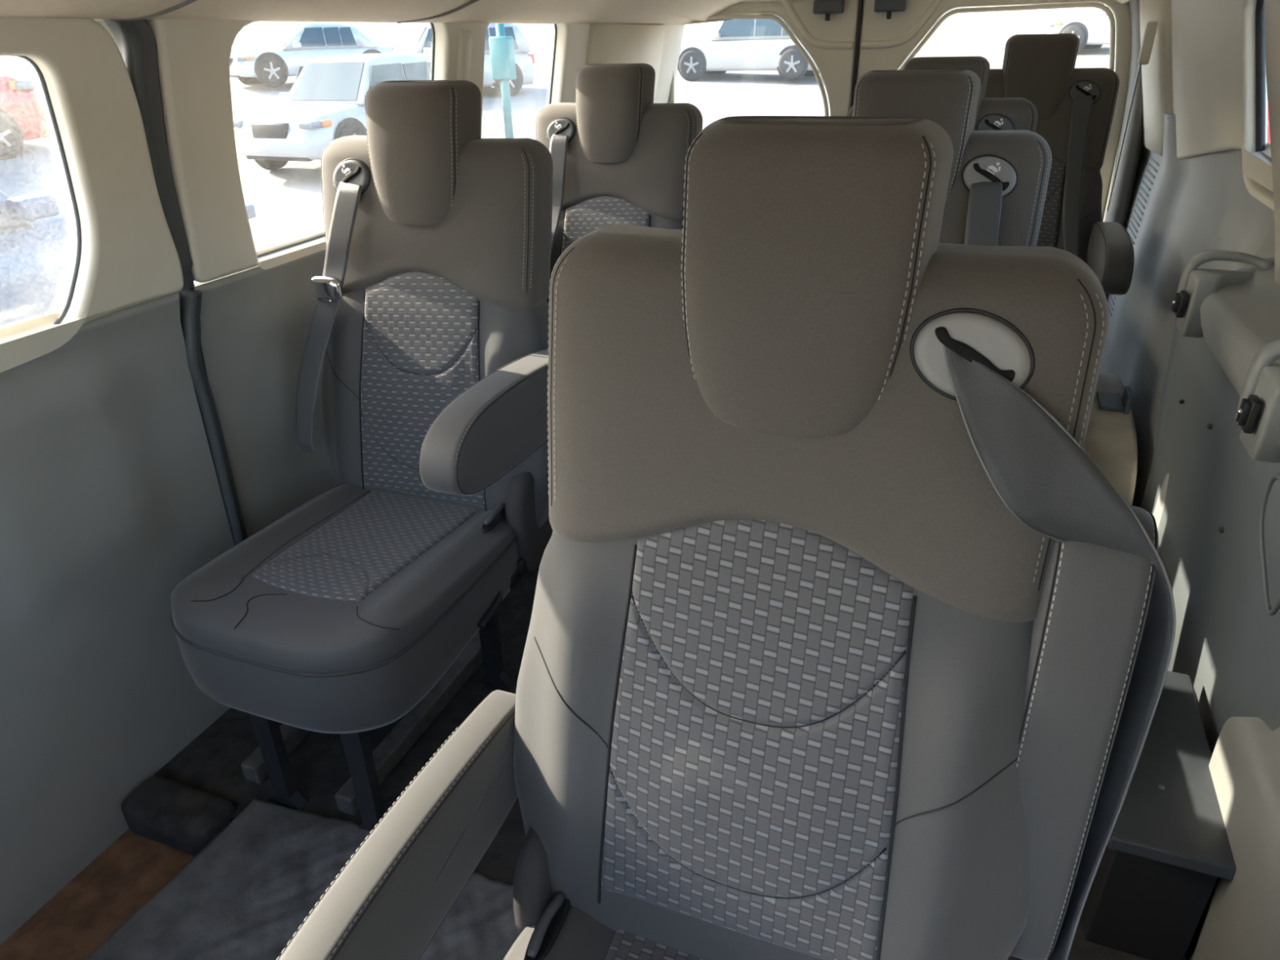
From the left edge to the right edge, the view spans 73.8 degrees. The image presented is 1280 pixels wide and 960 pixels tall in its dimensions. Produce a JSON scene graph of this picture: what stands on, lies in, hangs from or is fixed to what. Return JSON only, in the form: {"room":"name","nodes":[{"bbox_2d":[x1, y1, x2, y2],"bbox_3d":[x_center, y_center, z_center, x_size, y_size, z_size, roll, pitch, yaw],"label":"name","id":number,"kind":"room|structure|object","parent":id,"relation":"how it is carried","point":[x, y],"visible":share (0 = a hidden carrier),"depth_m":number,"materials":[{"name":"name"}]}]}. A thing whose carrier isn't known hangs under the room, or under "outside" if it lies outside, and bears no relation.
{"room":"vehicle interior","nodes":[
{"label":"vehicle interior","id":0,"kind":"room"},
{"bbox_2d":[0,828,195,959],"bbox_3d":[-1.335,1.202,1.195,0.318,0.125,1.768,9,29,19],"label":"floor","id":1,"kind":"structure","parent":0,"point":[76,921],"depth_m":1.72,"materials":[{"name":"brown wood"}]},
{"bbox_2d":[120,775,235,855],"bbox_3d":[-0.992,0.730,1.846,0.245,0.097,0.100,9,29,19],"label":"block","id":2,"kind":"object","parent":1,"relation":"on","point":[184,818],"visible":0.74,"depth_m":1.81,"materials":[{"name":"black carpet"}]},
{"bbox_2d":[93,19,208,379],"bbox_3d":[-1.000,-0.068,1.957,0.035,1.860,0.145,9,29,19],"label":"wall","id":3,"kind":"structure","parent":0,"point":[101,22],"depth_m":1.59,"materials":[{"name":"grey plastic"}]},
{"bbox_2d":[0,248,335,945],"bbox_3d":[-0.824,-0.011,2.380,0.103,1.262,5.150,9,29,19],"label":"wall","id":4,"kind":"structure","parent":0,"point":[111,497],"depth_m":1.74,"materials":[{"name":"grey plastic"}]},
{"bbox_2d":[193,265,258,286],"bbox_3d":[-0.564,-0.342,3.304,0.090,1.485,3.250,9,29,19],"label":"wall","id":5,"kind":"structure","parent":0,"point":[196,283],"depth_m":1.94,"materials":[{"name":"grey paint"}]},
{"bbox_2d":[0,17,684,373],"bbox_3d":[-0.776,-0.766,1.959,0.175,0.644,5.150,9,29,19],"label":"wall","id":6,"kind":"structure","parent":0,"point":[130,257],"depth_m":1.59,"materials":[{"name":"beige plastic"}]},
{"bbox_2d":[3,55,81,324],"bbox_3d":[-1.231,-0.190,0.975,0.114,0.524,1.313,9,29,19],"label":"trim","id":7,"kind":"structure","parent":6,"relation":"attached to","point":[78,249],"depth_m":1.49,"materials":[{"name":"grey rubber"}]},
{"bbox_2d":[111,0,197,21],"bbox_3d":[-0.407,-0.834,1.352,0.984,0.165,0.110,5,28,11],"label":"trim","id":8,"kind":"structure","parent":6,"relation":"attached to","point":[188,2],"depth_m":1.46,"materials":[{"name":"grey plastic"}]},
{"bbox_2d":[102,19,248,546],"bbox_3d":[-0.912,-0.118,1.865,0.107,1.630,0.216,-21,33,-33],"label":"trim","id":9,"kind":"structure","parent":6,"relation":"attached to","point":[135,41],"depth_m":1.68,"materials":[{"name":"grey rubber"}]},
{"bbox_2d":[257,22,435,257],"bbox_3d":[-0.731,-0.859,2.093,0.108,0.500,0.794,9,29,19],"label":"trim","id":10,"kind":"structure","parent":6,"relation":"attached to","point":[431,24],"depth_m":2.15,"materials":[{"name":"grey rubber"}]},
{"bbox_2d":[396,0,479,23],"bbox_3d":[0.210,-1.165,1.958,1.619,0.165,0.189,5,28,12],"label":"trim","id":11,"kind":"structure","parent":6,"relation":"attached to","point":[472,2],"depth_m":2.16,"materials":[{"name":"grey"}]},
{"bbox_2d":[456,30,472,80],"bbox_3d":[-0.523,-1.052,2.474,0.116,0.455,0.070,9,29,19],"label":"trim","id":12,"kind":"structure","parent":6,"relation":"attached to","point":[464,43],"depth_m":2.38,"materials":[{"name":"beige plastic"}]},
{"bbox_2d":[548,23,557,104],"bbox_3d":[-0.418,-1.246,2.814,0.106,0.494,0.574,9,29,19],"label":"trim","id":13,"kind":"structure","parent":6,"relation":"attached to","point":[555,24],"depth_m":2.98,"materials":[{"name":"white plastic"}]},
{"bbox_2d":[585,23,666,103],"bbox_3d":[-0.077,-1.594,3.478,0.133,0.478,0.760,9,29,19],"label":"trim","id":14,"kind":"structure","parent":6,"relation":"attached to","point":[608,43],"depth_m":3.35,"materials":[{"name":"beige plastic"}]},
{"bbox_2d":[0,0,1129,24],"bbox_3d":[0.193,-0.916,1.442,2.250,0.193,5.120,9,29,19],"label":"ceiling","id":15,"kind":"structure","parent":0,"point":[491,11],"depth_m":1.98,"materials":[{"name":"beige fabric"}]},
{"bbox_2d":[153,567,1186,959],"bbox_3d":[0.234,0.533,2.241,2.370,0.118,5.200,9,29,19],"label":"floor","id":16,"kind":"structure","parent":0,"point":[211,763],"depth_m":1.95,"materials":[{"name":"black carpet"}]},
{"bbox_2d":[85,798,517,959],"bbox_3d":[-0.405,1.179,0.879,1.605,0.023,1.750,9,29,19],"label":"floor mat","id":17,"kind":"object","parent":16,"relation":"on","point":[246,894],"visible":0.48,"depth_m":1.61,"materials":[{"name":"carpet"}]},
{"bbox_2d":[276,115,1175,959],"bbox_3d":[0.053,0.434,0.811,0.751,1.380,0.889,9,29,19],"label":"passenger seat","id":18,"kind":"object","parent":17,"relation":"on","point":[846,639],"visible":1,"depth_m":0.86,"materials":[{"name":"fabric"}]},
{"bbox_2d":[503,905,616,959],"bbox_3d":[0.012,0.773,0.847,0.544,0.210,0.619,9,29,19],"label":"cushion","id":19,"kind":"object","parent":18,"relation":"on","point":[544,932],"depth_m":1.07,"materials":[{"name":"fabric"}]},
{"bbox_2d":[170,80,553,831],"bbox_3d":[-0.544,-0.062,1.794,0.677,1.380,0.887,9,29,19],"label":"passenger seat","id":20,"kind":"object","parent":16,"relation":"on","point":[362,608],"visible":1,"depth_m":1.78,"materials":[{"name":"fabric"}]},
{"bbox_2d":[170,483,519,733],"bbox_3d":[-0.607,0.230,1.814,0.544,0.210,0.619,9,29,19],"label":"cushion","id":21,"kind":"object","parent":20,"relation":"on","point":[340,615],"depth_m":1.64,"materials":[{"name":"fabric"}]},
{"bbox_2d":[534,63,702,308],"bbox_3d":[-0.166,-0.506,2.631,0.679,1.380,0.889,9,29,19],"label":"passenger seat","id":22,"kind":"object","parent":16,"relation":"on","point":[619,155],"visible":0.25,"depth_m":2.64,"materials":[{"name":"fabric"}]},
{"bbox_2d":[847,56,1037,132],"bbox_3d":[0.790,-0.474,2.525,0.634,1.380,0.888,9,29,19],"label":"passenger seat","id":23,"kind":"object","parent":16,"relation":"on","point":[992,113],"visible":0.06,"depth_m":2.46,"materials":[{"name":"fabric"}]},
{"bbox_2d":[852,69,1052,246],"bbox_3d":[0.444,-0.050,1.724,0.634,1.380,0.888,9,29,19],"label":"passenger seat","id":24,"kind":"object","parent":16,"relation":"on","point":[998,182],"visible":0.18,"depth_m":1.67,"materials":[{"name":"fabric"}]},
{"bbox_2d":[984,33,1134,295],"bbox_3d":[1.347,-0.816,3.048,0.679,1.380,0.889,9,29,19],"label":"passenger seat","id":25,"kind":"object","parent":16,"relation":"on","point":[1075,107],"visible":0.31,"depth_m":3.03,"materials":[{"name":"fabric"}]},
{"bbox_2d":[1083,373,1137,505],"bbox_3d":[1.570,-0.170,2.951,0.155,0.388,0.960,9,29,19],"label":"cover","id":26,"kind":"object","parent":16,"relation":"on","point":[1111,440],"visible":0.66,"depth_m":2.66,"materials":[{"name":"beige plastic"}]},
{"bbox_2d":[1082,671,1235,959],"bbox_3d":[0.926,0.611,1.595,0.183,0.305,0.480,9,29,19],"label":"box","id":27,"kind":"object","parent":16,"relation":"on","point":[1168,847],"visible":0.63,"depth_m":1.44,"materials":[{"name":"black plastic"}]},
{"bbox_2d":[739,0,791,2],"bbox_3d":[1.085,-2.129,3.527,2.300,0.222,0.140,9,29,19],"label":"wall","id":28,"kind":"structure","parent":0,"point":[745,1],"depth_m":3.72,"materials":[{"name":"beige plastic"}]},
{"bbox_2d":[670,14,829,115],"bbox_3d":[0.517,-1.632,3.998,0.788,0.980,0.020,9,29,19],"label":"door frame","id":29,"kind":"structure","parent":28,"relation":"attached to","point":[775,18],"depth_m":3.79,"materials":[{"name":"beige plastic"}]},
{"bbox_2d":[668,0,859,115],"bbox_3d":[0.524,-1.435,4.126,0.924,1.580,0.050,9,29,19],"label":"door","id":30,"kind":"structure","parent":28,"relation":"in","point":[835,67],"depth_m":3.73,"materials":[{"name":"beige plastic"}]},
{"bbox_2d":[813,0,844,21],"bbox_3d":[0.805,-2.006,3.639,0.124,0.080,0.058,9,29,19],"label":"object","id":31,"kind":"structure","parent":30,"relation":"attached to","point":[827,7],"depth_m":3.61,"materials":[{"name":"plastic"}]},
{"bbox_2d":[781,0,853,48],"bbox_3d":[0.765,-1.992,3.697,0.335,0.224,0.032,9,29,19],"label":"trim","id":32,"kind":"structure","parent":28,"relation":"attached to","point":[816,42],"depth_m":3.71,"materials":[{"name":"beige plastic"}]},
{"bbox_2d":[850,0,863,107],"bbox_3d":[0.956,-1.359,3.960,0.014,1.580,0.032,9,29,19],"label":"door frame","id":33,"kind":"structure","parent":28,"relation":"attached to","point":[861,2],"depth_m":3.68,"materials":[{"name":"black plastic"}]},
{"bbox_2d":[861,0,942,48],"bbox_3d":[1.111,-1.938,3.576,0.335,0.224,0.032,9,29,19],"label":"trim","id":34,"kind":"structure","parent":28,"relation":"attached to","point":[935,4],"depth_m":3.59,"materials":[{"name":"beige plastic"}]},
{"bbox_2d":[856,0,1130,222],"bbox_3d":[1.478,-1.286,3.792,1.092,1.580,0.050,9,29,19],"label":"door","id":35,"kind":"structure","parent":28,"relation":"in","point":[875,26],"depth_m":3.55,"materials":[{"name":"beige plastic"}]},
{"bbox_2d":[874,0,906,18],"bbox_3d":[1.043,-1.969,3.556,0.124,0.080,0.058,9,29,19],"label":"door latch","id":36,"kind":"structure","parent":35,"relation":"attached to","point":[888,6],"depth_m":3.53,"materials":[{"name":"black plastic"}]},
{"bbox_2d":[898,2,1115,71],"bbox_3d":[1.461,-1.484,3.668,0.961,0.980,0.020,9,29,19],"label":"door frame","id":37,"kind":"structure","parent":28,"relation":"attached to","point":[1112,20],"depth_m":3.40,"materials":[{"name":"beige plastic"}]},
{"bbox_2d":[1098,112,1275,528],"bbox_3d":[1.208,0.145,1.584,0.176,1.230,5.150,9,29,19],"label":"wall","id":38,"kind":"structure","parent":0,"point":[1194,206],"depth_m":2.82,"materials":[{"name":"grey plastic"}]},
{"bbox_2d":[1106,294,1115,316],"bbox_3d":[1.928,-0.782,3.453,0.013,0.187,0.200,9,29,19],"label":"air vent","id":39,"kind":"object","parent":38,"relation":"in","point":[1114,296],"visible":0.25,"depth_m":3.46,"materials":[{"name":"grey plastic"}]},
{"bbox_2d":[1127,156,1159,244],"bbox_3d":[1.910,-1.059,3.229,0.032,0.287,0.220,9,29,19],"label":"air vent","id":40,"kind":"object","parent":38,"relation":"in","point":[1151,158],"visible":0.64,"depth_m":3.22,"materials":[{"name":"grey plastic"}]},
{"bbox_2d":[1171,249,1275,337],"bbox_3d":[1.272,-0.400,1.836,0.220,0.160,0.138,9,29,19],"label":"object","id":41,"kind":"object","parent":38,"relation":"attached to","point":[1195,285],"visible":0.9,"depth_m":1.83,"materials":[{"name":"plastic"}]},
{"bbox_2d":[1200,257,1279,445],"bbox_3d":[0.775,0.244,0.648,0.164,0.164,3.210,9,29,19],"label":"trim","id":42,"kind":"structure","parent":38,"relation":"attached to","point":[1237,320],"depth_m":1.65,"materials":[{"name":"grey plastic"}]},
{"bbox_2d":[1235,339,1279,462],"bbox_3d":[1.044,-0.119,1.308,0.220,0.160,0.138,9,29,19],"label":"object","id":43,"kind":"object","parent":38,"relation":"attached to","point":[1258,411],"visible":1,"depth_m":1.31,"materials":[{"name":"plastic"}]},
{"bbox_2d":[1257,473,1279,615],"bbox_3d":[1.006,0.101,1.348,0.026,0.202,0.191,9,29,19],"label":"trim","id":44,"kind":"structure","parent":38,"relation":"attached to","point":[1273,611],"depth_m":1.39,"materials":[{"name":"grey plastic"}]},
{"bbox_2d":[1141,317,1279,755],"bbox_3d":[1.224,0.178,1.831,0.133,0.842,1.360,9,29,19],"label":"wall panel","id":45,"kind":"object","parent":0,"point":[1227,642],"visible":0.46,"depth_m":1.69,"materials":[{"name":"grey plastic"}]},
{"bbox_2d":[1178,399,1184,404],"bbox_3d":[1.309,-0.189,2.059,0.012,0.012,0.012,9,29,19],"label":"screw","id":46,"kind":"object","parent":45,"relation":"attached to","point":[1181,401],"visible":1,"depth_m":2.06,"materials":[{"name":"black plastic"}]},
{"bbox_2d":[1207,423,1212,429],"bbox_3d":[1.196,-0.112,1.786,0.012,0.012,0.012,9,29,19],"label":"screw","id":47,"kind":"object","parent":45,"relation":"attached to","point":[1210,425],"visible":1,"depth_m":1.78,"materials":[{"name":"black plastic"}]},
{"bbox_2d":[1218,526,1223,533],"bbox_3d":[1.127,0.097,1.648,0.012,0.012,0.012,9,29,19],"label":"screw","id":48,"kind":"object","parent":45,"relation":"attached to","point":[1221,529],"visible":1,"depth_m":1.65,"materials":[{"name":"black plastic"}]},
{"bbox_2d":[1171,0,1274,210],"bbox_3d":[1.125,-0.525,1.265,0.180,0.556,5.150,9,29,19],"label":"wall","id":49,"kind":"structure","parent":0,"point":[1214,41],"depth_m":2.22,"materials":[{"name":"beige plastic"}]},
{"bbox_2d":[1102,0,1142,298],"bbox_3d":[1.920,-1.125,3.517,0.171,1.570,0.200,9,29,19],"label":"trim","id":50,"kind":"structure","parent":49,"relation":"attached to","point":[1117,211],"depth_m":3.34,"materials":[{"name":"grey plastic"}]},
{"bbox_2d":[1106,21,1157,210],"bbox_3d":[1.714,-1.257,2.978,0.032,0.610,0.040,9,29,19],"label":"belt","id":51,"kind":"object","parent":49,"relation":"attached to","point":[1150,29],"visible":1,"depth_m":2.87,"materials":[{"name":"beige fabric"}]},
{"bbox_2d":[1139,0,1173,155],"bbox_3d":[1.907,-1.533,3.167,0.200,0.547,0.770,9,29,19],"label":"trim","id":52,"kind":"structure","parent":49,"relation":"attached to","point":[1157,75],"depth_m":2.95,"materials":[{"name":"beige plastic"}]},
{"bbox_2d":[1255,0,1265,151],"bbox_3d":[1.205,-0.623,1.431,0.122,0.432,1.380,9,29,19],"label":"trim","id":53,"kind":"structure","parent":49,"relation":"attached to","point":[1260,8],"depth_m":1.97,"materials":[{"name":"black plastic"}]},
{"bbox_2d":[1264,0,1279,284],"bbox_3d":[1.121,-0.593,1.391,0.246,0.549,0.335,9,29,19],"label":"trim","id":54,"kind":"structure","parent":49,"relation":"attached to","point":[1272,7],"depth_m":1.46,"materials":[{"name":"beige plastic"}]},
{"bbox_2d":[1185,716,1279,959],"bbox_3d":[0.606,0.886,0.497,0.090,0.842,2.277,9,29,19],"label":"wall panel","id":55,"kind":"object","parent":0,"point":[1240,918],"visible":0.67,"depth_m":1.28,"materials":[{"name":"grey plastic"}]},
{"label":"outside","id":56,"kind":"structure","parent":0,"visible":0},
{"bbox_2d":[0,46,1110,251],"bbox_3d":[0.328,0.441,2.515,72.000,1.785,72.000,9,29,19],"label":"ground","id":57,"kind":"structure","parent":56,"point":[286,201],"depth_m":22.29,"materials":[{"name":"white concrete"}]},
{"bbox_2d":[0,74,52,159],"bbox_3d":[-14.913,-7.106,15.418,2.570,2.960,7.014,12,30,23],"label":"car","id":58,"kind":"object","parent":57,"relation":"on","point":[24,117],"visible":0.99,"depth_m":17.49,"materials":[{"name":"red paint"}]},
{"bbox_2d":[0,190,256,328],"bbox_3d":[-5.851,-1.441,5.896,2.570,2.360,6.613,9,29,19],"label":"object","id":59,"kind":"object","parent":57,"relation":"on","point":[37,232],"visible":0.31,"depth_m":6.37,"materials":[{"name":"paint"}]},
{"bbox_2d":[4,193,59,221],"bbox_3d":[-4.401,-1.978,6.176,0.200,0.150,0.264,9,29,19],"label":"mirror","id":60,"kind":"object","parent":59,"relation":"attached to","point":[32,206],"depth_m":6.10,"materials":[{"name":"paint"}]},
{"bbox_2d":[229,22,395,88],"bbox_3d":[-10.681,-13.788,27.600,5.311,1.780,2.570,-21,34,-33],"label":"parked car","id":61,"kind":"object","parent":57,"relation":"on","point":[296,45],"visible":0.68,"depth_m":26.57,"materials":[{"name":"silver metal"}]},
{"bbox_2d":[229,57,233,66],"bbox_3d":[-12.672,-12.874,26.249,0.170,0.235,0.817,-21,34,-33],"label":"grille","id":62,"kind":"object","parent":61,"relation":"attached to","point":[231,61],"depth_m":25.93,"materials":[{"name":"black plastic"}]},
{"bbox_2d":[292,42,301,48],"bbox_3d":[-10.553,-13.381,26.214,0.212,0.150,0.200,-21,34,-33],"label":"mirror","id":63,"kind":"object","parent":61,"relation":"on","point":[295,45],"depth_m":26.14,"materials":[{"name":"silver metal"}]},
{"bbox_2d":[233,53,431,170],"bbox_3d":[-5.784,-7.698,17.682,2.570,2.040,5.311,10,30,21],"label":"car","id":64,"kind":"object","parent":57,"relation":"on","point":[325,102],"visible":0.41,"depth_m":16.41,"materials":[{"name":"grey paint"}]},
{"bbox_2d":[250,122,288,138],"bbox_3d":[-6.781,-6.426,15.675,0.817,0.266,0.170,10,30,21],"label":"grille","id":65,"kind":"object","parent":64,"relation":"attached to","point":[259,130],"depth_m":15.59,"materials":[{"name":"black plastic"}]},
{"bbox_2d":[279,92,288,101],"bbox_3d":[-7.188,-7.800,17.330,0.200,0.150,0.212,10,30,21],"label":"mirror","id":66,"kind":"object","parent":64,"relation":"attached to","point":[282,95],"depth_m":17.24,"materials":[{"name":"grey paint"}]},
{"bbox_2d":[391,22,534,96],"bbox_3d":[-5.897,-12.345,25.084,5.311,2.040,2.570,-18,32,-29],"label":"parked car","id":67,"kind":"object","parent":57,"relation":"on","point":[417,38],"visible":0.31,"depth_m":24.98,"materials":[{"name":"grey paint"}]},
{"bbox_2d":[422,47,431,53],"bbox_3d":[-5.894,-11.939,23.690,0.212,0.150,0.200,-18,32,-29],"label":"mirror","id":68,"kind":"object","parent":67,"relation":"on","point":[426,50],"depth_m":23.61,"materials":[{"name":"grey paint"}]},
{"bbox_2d":[528,53,534,63],"bbox_3d":[-3.352,-12.741,25.765,0.212,0.261,0.320,-18,32,-29],"label":"tail light","id":69,"kind":"object","parent":67,"relation":"attached to","point":[531,56],"depth_m":25.62,"materials":[{"name":"red"}]},
{"bbox_2d":[488,23,516,137],"bbox_3d":[-2.802,-8.118,17.751,0.440,2.600,0.300,9,29,19],"label":"signal post","id":70,"kind":"object","parent":57,"relation":"on","point":[502,55],"visible":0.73,"depth_m":17.42,"materials":[{"name":"teal metal"}]},
{"bbox_2d":[676,15,819,81],"bbox_3d":[3.618,-13.985,27.373,5.311,2.040,2.570,11,30,23],"label":"parked car","id":71,"kind":"object","parent":57,"relation":"on","point":[752,44],"visible":0.67,"depth_m":26.52,"materials":[{"name":"grey paint"}]},
{"bbox_2d":[712,32,720,38],"bbox_3d":[2.397,-13.870,26.597,0.212,0.150,0.200,11,30,23],"label":"mirror","id":72,"kind":"object","parent":71,"relation":"on","point":[717,35],"depth_m":26.52,"materials":[{"name":"grey paint"}]},
{"bbox_2d":[1046,5,1111,52],"bbox_3d":[16.584,-15.319,28.327,5.311,2.040,2.570,21,35,36],"label":"parked car","id":73,"kind":"object","parent":57,"relation":"on","point":[1093,32],"visible":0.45,"depth_m":28.52,"materials":[{"name":"silver metal"}]},
{"bbox_2d":[1267,108,1270,143],"bbox_3d":[10.479,-5.935,14.137,2.570,1.731,5.311,14,31,28],"label":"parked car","id":74,"kind":"object","parent":57,"relation":"on","point":[1268,135],"visible":0.02,"depth_m":12.20,"materials":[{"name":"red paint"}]},
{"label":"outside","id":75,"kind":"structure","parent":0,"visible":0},
{"bbox_2d":[0,4,1110,75],"bbox_3d":[0.156,-6.489,-1.085,240.000,13.838,240.000,9,29,19],"label":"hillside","id":76,"kind":"structure","parent":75,"point":[987,29],"depth_m":40.25,"materials":[{"name":"white"}]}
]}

